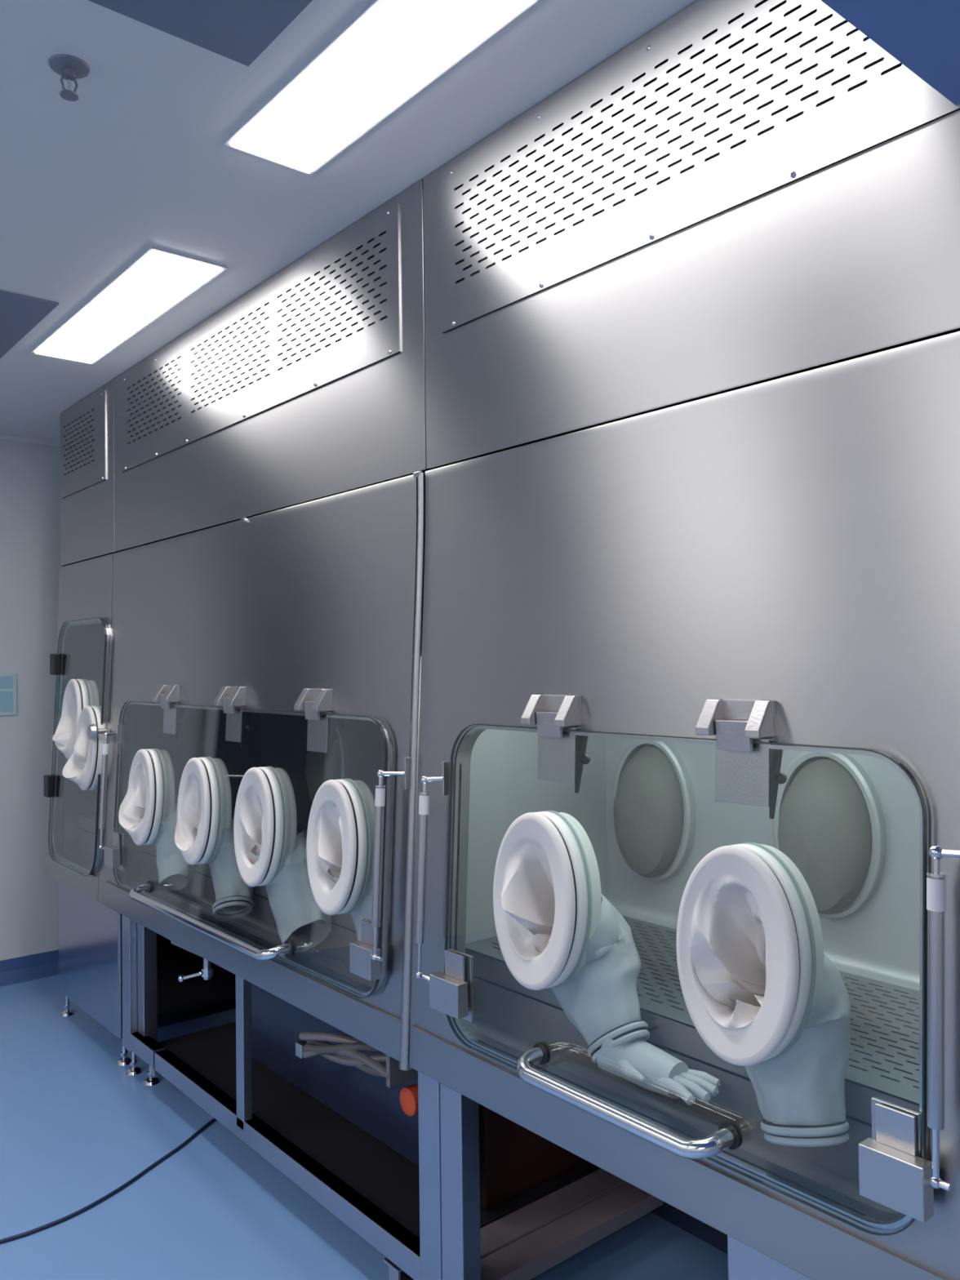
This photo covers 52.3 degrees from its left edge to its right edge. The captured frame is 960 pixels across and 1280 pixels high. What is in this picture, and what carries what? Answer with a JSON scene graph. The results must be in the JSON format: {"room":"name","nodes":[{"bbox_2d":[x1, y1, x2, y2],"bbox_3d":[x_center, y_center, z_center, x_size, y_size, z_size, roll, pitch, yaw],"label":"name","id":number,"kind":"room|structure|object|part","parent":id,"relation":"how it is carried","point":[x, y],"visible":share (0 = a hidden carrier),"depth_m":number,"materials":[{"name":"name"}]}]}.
{"room":"clean room","nodes":[
{"label":"clean room","id":0,"kind":"room"},
{"bbox_2d":[0,439,61,960],"bbox_3d":[-3.043,0.317,4.069,4.350,2.600,0.100,0,-2,-40],"label":"wall","id":1,"kind":"structure","parent":0,"point":[30,473],"depth_m":4.72,"materials":[{"name":"white paint"}]},
{"bbox_2d":[0,672,16,715],"bbox_3d":[-2.363,0.258,4.567,0.371,0.202,0.010,0,-2,-40],"label":"wall sign","id":2,"kind":"object","parent":1,"relation":"attached to","point":[7,681],"visible":1,"depth_m":4.66,"materials":[{"name":"blue plastic"}]},
{"bbox_2d":[0,949,58,986],"bbox_3d":[-2.093,1.567,4.718,2.050,0.105,0.060,0,-2,-40],"label":"baseboard","id":3,"kind":"structure","parent":1,"relation":"attached to","point":[42,965],"depth_m":4.68,"materials":[{"name":"blue plastic"}]},
{"bbox_2d":[0,434,59,446],"bbox_3d":[-3.024,-0.974,4.054,4.350,0.020,0.012,0,-2,-40],"label":"trim","id":4,"kind":"structure","parent":1,"relation":"attached to","point":[2,437],"depth_m":4.75,"materials":[{"name":"grey metal"}]},
{"bbox_2d":[0,0,697,441],"bbox_3d":[-0.711,-1.123,1.287,4.550,0.100,7.430,0,-2,-40],"label":"ceiling","id":5,"kind":"structure","parent":0,"point":[140,161],"depth_m":2.12,"materials":[{"name":"white paint"}]},
{"bbox_2d":[0,289,58,358],"bbox_3d":[-2.085,-1.016,2.987,1.222,0.006,1.035,0,-2,-40],"label":"ceiling vent","id":6,"kind":"object","parent":5,"relation":"in","point":[20,313],"visible":1,"depth_m":3.07,"materials":[{"name":"metal"}]},
{"bbox_2d":[48,53,89,101],"bbox_3d":[-0.759,-1.033,1.807,0.072,0.057,0.072,0,-2,-40],"label":"sprinkler","id":7,"kind":"object","parent":5,"relation":"attached to","point":[71,68],"visible":1,"depth_m":1.80,"materials":[{"name":"grey metal"}]},
{"bbox_3d":[-0.765,-1.024,1.802,0.018,0.037,0.005,0,-2,-40],"label":"frame arm","id":8,"kind":"part","parent":7,"relation":"part of","materials":[{"name":"grey metal"}]},
{"bbox_3d":[-0.759,-1.026,1.807,0.005,0.028,0.005,-1,-1,28],"label":"glass bulb","id":9,"kind":"part","parent":7,"relation":"part of","materials":[{"name":"glass"}]},
{"bbox_3d":[-0.753,-1.024,1.812,0.018,0.037,0.005,0,-2,-40],"label":"frame arm","id":10,"kind":"part","parent":7,"relation":"part of","materials":[{"name":"grey metal"}]},
{"bbox_2d":[31,246,227,364],"bbox_3d":[-1.141,-1.024,3.082,0.216,0.010,1.104,0,-2,-40],"label":"recessed light","id":11,"kind":"object","parent":5,"relation":"in","point":[159,279],"visible":1,"depth_m":2.98,"materials":[{"name":"white plastic"}]},
{"bbox_2d":[88,0,312,66],"bbox_3d":[-0.563,-1.078,1.020,1.216,0.006,1.034,0,-2,-40],"label":"ceiling vent","id":12,"kind":"object","parent":5,"relation":"in","point":[239,31],"visible":1,"depth_m":1.67,"materials":[{"name":"metal"}]},
{"bbox_2d":[223,0,538,174],"bbox_3d":[-0.106,-1.067,1.716,0.210,0.010,1.119,0,-2,-40],"label":"recessed light","id":13,"kind":"object","parent":5,"relation":"in","point":[393,50],"visible":1,"depth_m":1.83,"materials":[{"name":"white plastic"}]},
{"bbox_2d":[0,974,728,1279],"bbox_3d":[-0.676,1.576,1.229,4.550,0.100,7.430,0,-2,-40],"label":"floor","id":14,"kind":"structure","parent":0,"point":[75,1128],"depth_m":2.75,"materials":[{"name":"blue plastic"}]},
{"bbox_2d":[0,1118,216,1244],"bbox_3d":[-1.608,1.558,2.442,3.058,0.010,0.419,0,-2,-44],"label":"power cable","id":15,"kind":"object","parent":14,"relation":"on","point":[95,1203],"visible":0.77,"depth_m":2.72,"materials":[{"name":"black rubber"}]},
{"bbox_2d":[43,379,235,1066],"bbox_3d":[-1.404,0.298,4.119,0.770,2.598,0.770,0,-2,-40],"label":"isolator","id":16,"kind":"object","parent":14,"relation":"on","point":[91,932],"visible":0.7,"depth_m":3.94,"materials":[{"name":"metal"}]},
{"bbox_3d":[-1.634,0.336,3.992,0.086,1.326,0.666,0,-2,-40],"label":"panel","id":17,"kind":"part","parent":16,"relation":"part of","materials":[{"name":"metal"}]},
{"bbox_2d":[61,390,106,497],"bbox_3d":[-1.631,-0.800,4.062,0.047,0.352,0.547,0,-2,-40],"label":"vent grille","id":18,"kind":"object","parent":16,"relation":"attached to","point":[83,425],"depth_m":4.03,"materials":[{"name":"metal"}]},
{"bbox_2d":[78,813,96,821],"bbox_3d":[-1.378,0.760,4.195,0.470,0.003,0.636,0,-2,-40],"label":"tray","id":19,"kind":"object","parent":16,"relation":"on","point":[82,816],"depth_m":4.24,"materials":[{"name":"metal"}]},
{"bbox_3d":[-1.588,0.007,4.466,0.610,1.996,0.017,0,-2,-40],"label":"panel","id":20,"kind":"part","parent":16,"relation":"part of","materials":[{"name":"metal"}]},
{"bbox_3d":[-1.619,-0.666,4.037,0.020,0.669,0.665,0,-2,-40],"label":"panel","id":21,"kind":"part","parent":16,"relation":"part of","materials":[{"name":"metal"}]},
{"bbox_3d":[-1.440,0.345,3.683,0.062,0.060,0.060,0,-2,-40],"label":"clamp knob","id":22,"kind":"part","parent":16,"relation":"part of","materials":[{"name":"metal"}]},
{"bbox_3d":[-1.343,1.231,3.686,0.050,0.512,0.062,0,-2,-40],"label":"post","id":23,"kind":"part","parent":16,"relation":"part of","materials":[{"name":"metal"}]},
{"bbox_2d":[97,179,627,1279],"bbox_3d":[-0.528,0.265,3.137,0.866,2.598,2.062,0,-2,-40],"label":"isolator","id":24,"kind":"object","parent":14,"relation":"on","point":[258,804],"visible":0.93,"depth_m":2.73,"materials":[{"name":"metal"}]},
{"bbox_3d":[-1.392,0.725,3.595,0.012,0.066,0.009,0,-2,-40],"label":"piston rod","id":25,"kind":"part","parent":24,"relation":"part of","materials":[{"name":"metal"}]},
{"bbox_3d":[-1.311,0.720,3.523,0.005,0.050,0.054,0,-2,-40],"label":"clamp plate","id":26,"kind":"part","parent":24,"relation":"part of","materials":[{"name":"metal"}]},
{"bbox_3d":[-1.297,0.761,3.526,0.007,0.133,0.066,0,-2,-40],"label":"plate","id":27,"kind":"part","parent":24,"relation":"part of","materials":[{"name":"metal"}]},
{"bbox_3d":[-1.276,1.233,3.590,0.050,0.522,0.075,0,-2,-40],"label":"post","id":28,"kind":"part","parent":24,"relation":"part of","materials":[{"name":"metal"}]},
{"bbox_3d":[-1.208,1.232,3.552,0.050,0.522,0.060,0,-2,-40],"label":"post","id":29,"kind":"part","parent":24,"relation":"part of","materials":[{"name":"metal"}]},
{"bbox_3d":[-1.181,1.453,3.473,0.047,0.060,0.215,0,-2,-40],"label":"rail","id":30,"kind":"part","parent":24,"relation":"part of","materials":[{"name":"metal"}]},
{"bbox_3d":[-1.045,0.205,3.246,0.012,0.047,0.062,0,-2,-40],"label":"clamp plate","id":31,"kind":"part","parent":24,"relation":"part of","materials":[{"name":"metal"}]},
{"bbox_3d":[-1.024,0.260,3.258,0.026,0.104,0.100,0,-2,-40],"label":"plate","id":32,"kind":"part","parent":24,"relation":"part of","materials":[{"name":"metal"}]},
{"bbox_3d":[-0.986,0.269,3.220,0.037,0.117,0.004,0,-2,-40],"label":"arm","id":33,"kind":"part","parent":24,"relation":"part of","materials":[{"name":"metal"}]},
{"bbox_3d":[-0.980,0.267,3.219,0.018,0.018,0.017,0,-2,-40],"label":"knob","id":34,"kind":"part","parent":24,"relation":"part of","materials":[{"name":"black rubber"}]},
{"bbox_3d":[-0.924,1.089,3.173,0.115,0.047,0.041,-1,-1,0],"label":"valve lever","id":35,"kind":"part","parent":24,"relation":"part of","materials":[{"name":"metal"}]},
{"bbox_3d":[-0.828,0.819,2.879,0.080,0.039,0.977,0,-2,-40],"label":"pull handle","id":36,"kind":"part","parent":24,"relation":"part of","materials":[{"name":"metal"}]},
{"bbox_3d":[-0.741,0.193,2.881,0.012,0.047,0.062,0,-2,-40],"label":"clamp plate","id":37,"kind":"part","parent":24,"relation":"part of","materials":[{"name":"metal"}]},
{"bbox_3d":[-0.720,0.248,2.893,0.026,0.104,0.100,0,-2,-40],"label":"plate","id":38,"kind":"part","parent":24,"relation":"part of","materials":[{"name":"metal"}]},
{"bbox_3d":[-0.696,1.190,2.879,0.028,0.482,0.048,0,-2,-40],"label":"post","id":39,"kind":"part","parent":24,"relation":"part of","materials":[{"name":"metal"}]},
{"bbox_3d":[-0.682,0.257,2.856,0.037,0.117,0.004,0,-2,-40],"label":"arm","id":40,"kind":"part","parent":24,"relation":"part of","materials":[{"name":"black metal"}]},
{"bbox_3d":[-0.676,0.255,2.854,0.018,0.018,0.017,0,-2,-40],"label":"knob","id":41,"kind":"part","parent":24,"relation":"part of","materials":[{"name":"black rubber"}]},
{"bbox_3d":[-0.787,0.303,2.977,0.084,1.326,1.974,0,-2,-40],"label":"panel","id":42,"kind":"part","parent":24,"relation":"part of","materials":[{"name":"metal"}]},
{"bbox_2d":[121,203,400,471],"bbox_3d":[-0.759,-0.833,3.018,0.047,0.352,1.818,0,-2,-40],"label":"vent grille","id":43,"kind":"object","parent":24,"relation":"attached to","point":[331,318],"depth_m":2.77,"materials":[{"name":"metal"}]},
{"bbox_3d":[-0.762,-0.699,3.011,0.020,0.669,2.002,0,-2,-40],"label":"panel","id":44,"kind":"part","parent":24,"relation":"part of","materials":[{"name":"metal"}]},
{"bbox_3d":[-0.609,1.430,2.789,0.047,0.060,1.538,0,-2,-40],"label":"rail","id":45,"kind":"part","parent":24,"relation":"part of","materials":[{"name":"metal"}]},
{"bbox_3d":[-0.432,0.181,2.512,0.012,0.047,0.062,0,-2,-40],"label":"clamp plate","id":46,"kind":"part","parent":24,"relation":"part of","materials":[{"name":"metal"}]},
{"bbox_3d":[-0.411,0.236,2.523,0.026,0.104,0.100,0,-2,-40],"label":"plate","id":47,"kind":"part","parent":24,"relation":"part of","materials":[{"name":"metal"}]},
{"bbox_3d":[-0.373,0.245,2.486,0.037,0.117,0.004,0,-2,-40],"label":"arm","id":48,"kind":"part","parent":24,"relation":"part of","materials":[{"name":"metal"}]},
{"bbox_3d":[-0.408,1.162,2.832,0.015,0.410,1.174,0,-2,-40],"label":"panel","id":49,"kind":"part","parent":24,"relation":"part of","materials":[{"name":"grey metal"}]},
{"bbox_3d":[-0.367,0.243,2.484,0.018,0.018,0.017,0,-2,-40],"label":"knob","id":50,"kind":"part","parent":24,"relation":"part of","materials":[{"name":"rubber"}]},
{"bbox_2d":[295,1031,417,1088],"bbox_3d":[-0.343,1.083,2.584,0.488,0.165,0.144,-2,-2,35],"label":"bundle","id":51,"kind":"object","parent":24,"relation":"attached to","point":[348,1053],"visible":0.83,"depth_m":2.59,"materials":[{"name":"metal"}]},
{"bbox_3d":[-0.259,0.679,2.265,0.005,0.050,0.054,0,-2,-40],"label":"clamp plate","id":52,"kind":"part","parent":24,"relation":"part of","materials":[{"name":"metal"}]},
{"bbox_3d":[-0.253,0.721,2.276,0.007,0.133,0.066,0,-2,-40],"label":"plate","id":53,"kind":"part","parent":24,"relation":"part of","materials":[{"name":"metal"}]},
{"bbox_3d":[-0.236,0.680,2.212,0.012,0.066,0.009,0,-2,-40],"label":"piston rod","id":54,"kind":"part","parent":24,"relation":"part of","materials":[{"name":"metal"}]},
{"bbox_2d":[400,1084,418,1116],"bbox_3d":[-0.161,1.161,2.474,0.063,0.068,0.068,0,-2,-40],"label":"plug","id":55,"kind":"object","parent":24,"relation":"attached to","point":[408,1095],"visible":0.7,"depth_m":2.45,"materials":[{"name":"orange plastic"}]},
{"bbox_3d":[-0.093,1.188,2.176,0.050,0.522,0.077,0,-2,-40],"label":"post","id":56,"kind":"part","parent":24,"relation":"part of","materials":[{"name":"metal"}]},
{"bbox_2d":[478,1103,582,1208],"bbox_3d":[0.058,1.310,2.691,0.350,0.270,0.280,0,-2,-40],"label":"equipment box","id":57,"kind":"object","parent":24,"relation":"on","point":[513,1159],"visible":0.22,"depth_m":2.53,"materials":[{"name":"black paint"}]},
{"bbox_3d":[0.140,1.460,2.451,0.660,0.040,0.090,0,-2,-40],"label":"cross rail","id":58,"kind":"part","parent":24,"relation":"part of","materials":[{"name":"grey metal"}]},
{"bbox_2d":[408,0,959,1279],"bbox_3d":[0.527,0.224,1.875,0.865,2.598,1.343,0,-2,-40],"label":"isolator","id":59,"kind":"object","parent":14,"relation":"on","point":[686,917],"visible":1,"depth_m":1.67,"materials":[{"name":"metal"}]},
{"bbox_3d":[-0.129,0.676,2.083,0.012,0.066,0.009,0,-2,-40],"label":"piston rod","id":60,"kind":"part","parent":59,"relation":"part of","materials":[{"name":"metal"}]},
{"bbox_3d":[-0.052,0.671,2.018,0.005,0.050,0.061,0,-2,-40],"label":"clamp plate","id":61,"kind":"part","parent":59,"relation":"part of","materials":[{"name":"metal"}]},
{"bbox_3d":[-0.043,1.185,2.115,0.050,0.522,0.074,0,-2,-40],"label":"post","id":62,"kind":"part","parent":59,"relation":"part of","materials":[{"name":"metal"}]},
{"bbox_3d":[-0.038,0.713,2.020,0.007,0.133,0.073,0,-2,-40],"label":"plate","id":63,"kind":"part","parent":59,"relation":"part of","materials":[{"name":"metal"}]},
{"bbox_3d":[0.131,0.160,1.839,0.012,0.047,0.062,0,-2,-40],"label":"clamp plate","id":64,"kind":"part","parent":59,"relation":"part of","materials":[{"name":"metal"}]},
{"bbox_3d":[0.151,0.214,1.851,0.026,0.104,0.100,0,-2,-40],"label":"plate","id":65,"kind":"part","parent":59,"relation":"part of","materials":[{"name":"metal"}]},
{"bbox_3d":[0.200,1.457,2.379,0.660,0.040,0.086,0,-2,-40],"label":"cross rail","id":66,"kind":"part","parent":59,"relation":"part of","materials":[{"name":"grey metal"}]},
{"bbox_3d":[0.190,0.223,1.814,0.037,0.117,0.004,0,-2,-40],"label":"arm","id":67,"kind":"part","parent":59,"relation":"part of","materials":[{"name":"grey metal"}]},
{"bbox_3d":[0.195,0.222,1.812,0.018,0.018,0.017,0,-2,-40],"label":"knob","id":68,"kind":"part","parent":59,"relation":"part of","materials":[{"name":"grey metal"}]},
{"bbox_3d":[0.219,0.766,1.627,0.080,0.039,0.444,0,-2,-40],"label":"pull handle","id":69,"kind":"part","parent":59,"relation":"part of","materials":[{"name":"metal"}]},
{"bbox_3d":[0.865,1.215,2.124,0.020,0.580,1.330,0,-2,-40],"label":"panel","id":70,"kind":"part","parent":59,"relation":"part of","materials":[{"name":"grey metal"}]},
{"bbox_3d":[0.312,-0.741,1.726,0.020,0.669,1.343,0,-2,-40],"label":"panel","id":71,"kind":"part","parent":59,"relation":"part of","materials":[{"name":"metal"}]},
{"bbox_2d":[465,915,919,1106],"bbox_3d":[0.537,0.686,1.903,0.470,0.003,1.261,0,-2,-40],"label":"tray","id":72,"kind":"object","parent":59,"relation":"on","point":[891,1007],"depth_m":1.81,"materials":[{"name":"metal"}]},
{"bbox_2d":[440,0,959,333],"bbox_3d":[0.315,-0.875,1.733,0.047,0.352,1.202,0,-2,-40],"label":"vent grille","id":73,"kind":"object","parent":59,"relation":"attached to","point":[730,108],"depth_m":1.69,"materials":[{"name":"metal"}]},
{"bbox_3d":[0.395,0.149,1.522,0.012,0.047,0.062,0,-2,-40],"label":"clamp plate","id":74,"kind":"part","parent":59,"relation":"part of","materials":[{"name":"metal"}]},
{"bbox_3d":[0.416,0.204,1.534,0.026,0.104,0.100,0,-2,-40],"label":"plate","id":75,"kind":"part","parent":59,"relation":"part of","materials":[{"name":"metal"}]},
{"bbox_3d":[0.454,0.213,1.497,0.037,0.117,0.004,0,-2,-40],"label":"arm","id":76,"kind":"part","parent":59,"relation":"part of","materials":[{"name":"grey metal"}]},
{"bbox_3d":[0.460,0.211,1.495,0.018,0.018,0.017,0,-2,-40],"label":"knob","id":77,"kind":"part","parent":59,"relation":"part of","materials":[{"name":"grey metal"}]},
{"bbox_3d":[0.557,0.690,1.308,0.007,0.133,0.066,0,-2,-40],"label":"plate","id":78,"kind":"part","parent":59,"relation":"part of","materials":[{"name":"metal"}]},
{"bbox_3d":[0.551,0.648,1.296,0.005,0.050,0.054,0,-2,-40],"label":"clamp plate","id":79,"kind":"part","parent":59,"relation":"part of","materials":[{"name":"metal"}]},
{"bbox_3d":[0.577,0.649,1.238,0.012,0.066,0.009,0,-2,-40],"label":"piston rod","id":80,"kind":"part","parent":59,"relation":"part of","materials":[{"name":"metal"}]},
{"bbox_2d":[412,526,417,657],"bbox_3d":[0.600,0.233,2.338,1.180,2.600,7.230,0,-2,-40],"label":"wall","id":81,"kind":"structure","parent":0,"point":[416,526],"depth_m":4.15,"materials":[{"name":"silver metal"}]},
{"bbox_2d":[821,0,959,105],"bbox_3d":[0.289,-0.944,-0.784,3.231,0.371,2.780,0,-2,-40],"label":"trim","id":82,"kind":"structure","parent":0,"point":[923,36],"depth_m":1.16,"materials":[{"name":"metal"}]}
]}

